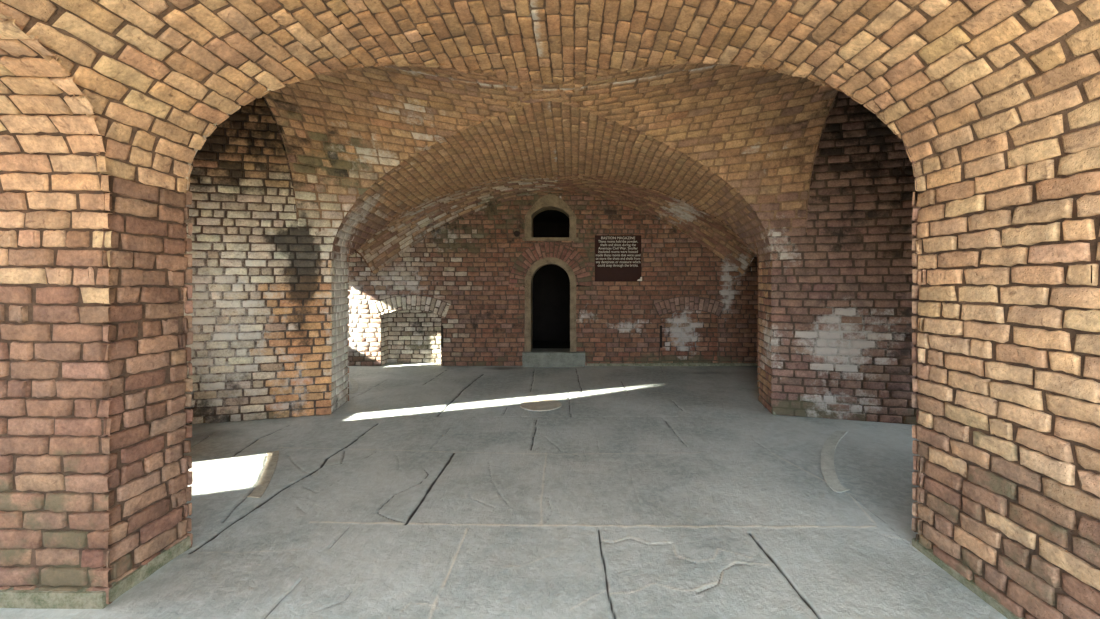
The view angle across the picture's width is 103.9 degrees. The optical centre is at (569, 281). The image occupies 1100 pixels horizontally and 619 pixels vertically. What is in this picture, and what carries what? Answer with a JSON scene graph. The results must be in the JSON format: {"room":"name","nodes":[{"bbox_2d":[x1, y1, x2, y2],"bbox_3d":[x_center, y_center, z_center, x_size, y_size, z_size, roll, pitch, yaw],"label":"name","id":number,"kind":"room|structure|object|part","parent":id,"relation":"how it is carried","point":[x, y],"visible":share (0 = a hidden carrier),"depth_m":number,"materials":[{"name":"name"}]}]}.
{"room":"brick fort casemate","nodes":[
{"label":"brick fort casemate","id":0,"kind":"room"},
{"bbox_2d":[0,13,192,603],"bbox_3d":[-3.118,-0.750,0.617,2.364,4.500,3.634,0,0,0],"label":"pillar","id":1,"kind":"structure","parent":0,"point":[96,477],"depth_m":1.99,"materials":[{"name":"brick"}]},
{"bbox_2d":[0,536,191,608],"bbox_3d":[-2.872,1.462,2.202,1.465,0.088,0.465,0,0,0],"label":"baseboard","id":2,"kind":"structure","parent":1,"relation":"attached to","point":[9,598],"depth_m":1.98,"materials":[{"name":"grey concrete"}]},
{"bbox_2d":[184,96,353,424],"bbox_3d":[-4.135,-0.769,3.914,2.930,4.539,2.996,0,0,0],"label":"wall","id":3,"kind":"structure","parent":0,"point":[270,315],"depth_m":4.67,"materials":[{"name":"brick"}]},
{"bbox_2d":[0,363,1006,618],"bbox_3d":[-0.225,1.507,3.350,11.050,0.021,9.500,0,0,0],"label":"floor","id":4,"kind":"structure","parent":0,"point":[650,492],"depth_m":2.82,"materials":[{"name":"grey concrete"}]},
{"bbox_2d":[247,450,278,497],"bbox_3d":[-2.395,1.502,3.387,0.113,0.016,0.935,0,0,-28],"label":"track","id":5,"kind":"object","parent":4,"relation":"on","point":[272,457],"visible":1,"depth_m":3.32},
{"bbox_2d":[349,377,357,394],"bbox_3d":[-3.162,1.502,6.258,0.136,0.016,1.197,0,0,-28],"label":"track","id":6,"kind":"object","parent":4,"relation":"on","point":[354,383],"visible":0.87,"depth_m":6.15,"materials":[{"name":"stone"}]},
{"bbox_2d":[520,399,560,410],"bbox_3d":[-0.354,1.500,5.244,0.500,0.020,0.500,0,0,0],"label":"disc","id":7,"kind":"object","parent":4,"relation":"on","point":[534,404],"visible":1,"depth_m":5.23,"materials":[{"name":"stone"}]},
{"bbox_2d":[522,351,585,366],"bbox_3d":[-0.285,1.370,7.605,1.118,0.270,0.122,0,0,0],"label":"stone step","id":8,"kind":"structure","parent":4,"relation":"on","point":[529,359],"depth_m":7.55,"materials":[{"name":"grey stone"}]},
{"bbox_2d":[820,430,849,492],"bbox_3d":[2.288,1.502,3.716,0.205,0.016,1.511,0,0,32],"label":"track","id":9,"kind":"object","parent":4,"relation":"on","point":[828,449],"visible":1,"depth_m":3.58,"materials":[{"name":"stone"}]},
{"bbox_2d":[0,0,1099,273],"bbox_3d":[-0.200,-0.925,3.250,6.600,2.359,8.900,0,0,0],"label":"ceiling","id":10,"kind":"structure","parent":0,"point":[398,122],"depth_m":2.63,"materials":[{"name":"brick"}]},
{"bbox_2d":[347,192,758,365],"bbox_3d":[-0.200,-0.768,6.692,10.800,4.540,2.585,0,0,0],"label":"wall","id":11,"kind":"structure","parent":0,"point":[466,278],"depth_m":7.67,"materials":[{"name":"brick"}]},
{"bbox_2d":[441,326,443,347],"bbox_3d":[-2.281,0.976,7.684,0.046,0.395,0.055,0,0,0],"label":"strap","id":12,"kind":"object","parent":11,"relation":"attached to","point":[442,337],"visible":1,"depth_m":7.66,"materials":[{"name":"black metal"}]},
{"bbox_2d":[522,194,578,240],"bbox_3d":[-0.348,-1.148,7.850,1.000,0.826,0.460,0,0,0],"label":"window","id":13,"kind":"structure","parent":11,"relation":"in","point":[550,201],"depth_m":7.65,"materials":[{"name":"stone"}]},
{"bbox_3d":[-0.348,-0.763,7.850,1.000,0.057,0.460,0,0,0],"label":"sill","id":14,"kind":"part","parent":13,"relation":"part of","materials":[{"name":"stone"}]},
{"bbox_2d":[595,235,641,281],"bbox_3d":[0.859,-0.418,7.647,0.835,0.816,0.061,0,0,1],"label":"wall sign","id":15,"kind":"object","parent":11,"relation":"attached to","point":[617,257],"visible":1,"depth_m":7.62,"materials":[{"name":"metal"}]},
{"bbox_2d":[660,325,661,347],"bbox_3d":[1.622,0.976,7.684,0.046,0.395,0.055,0,0,0],"label":"strap","id":16,"kind":"object","parent":11,"relation":"attached to","point":[661,325],"visible":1,"depth_m":7.66,"materials":[{"name":"black metal"}]},
{"bbox_2d":[587,363,775,414],"bbox_3d":[1.851,1.475,6.271,3.109,0.061,2.870,0,0,0],"label":"baseboard","id":17,"kind":"structure","parent":11,"relation":"attached to","point":[588,364],"depth_m":7.65,"materials":[{"name":"grey concrete"}]},
{"bbox_2d":[754,91,920,424],"bbox_3d":[3.713,-0.770,3.917,2.977,4.541,3.003,0,0,0],"label":"wall","id":18,"kind":"structure","parent":0,"point":[835,330],"depth_m":4.67,"materials":[{"name":"brick"}]},
{"bbox_2d":[911,146,1099,618],"bbox_3d":[3.571,-0.747,0.622,3.276,4.506,3.644,0,0,0],"label":"wall","id":19,"kind":"structure","parent":0,"point":[1007,275],"depth_m":1.90,"materials":[{"name":"brick"}]},
{"bbox_2d":[912,538,1025,618],"bbox_3d":[1.962,1.479,0.620,0.047,0.054,3.651,0,0,0],"label":"baseboard","id":20,"kind":"structure","parent":19,"relation":"attached to","point":[970,584],"depth_m":2.11,"materials":[{"name":"grey concrete"}]},
{"label":"outside","id":21,"kind":"structure","parent":0,"visible":0},
{"bbox_3d":[0.000,1.605,0.000,120.000,0.090,120.000,0,0,0],"label":"ground","id":22,"kind":"structure","parent":21,"visible":0},
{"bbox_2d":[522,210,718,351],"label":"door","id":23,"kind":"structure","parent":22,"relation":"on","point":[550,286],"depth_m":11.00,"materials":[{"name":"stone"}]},
{"bbox_3d":[-0.348,1.370,7.855,0.700,0.260,0.370,0,0,0],"label":"sill","id":24,"kind":"part","parent":23,"relation":"part of","materials":[{"name":"stone"}]}
]}

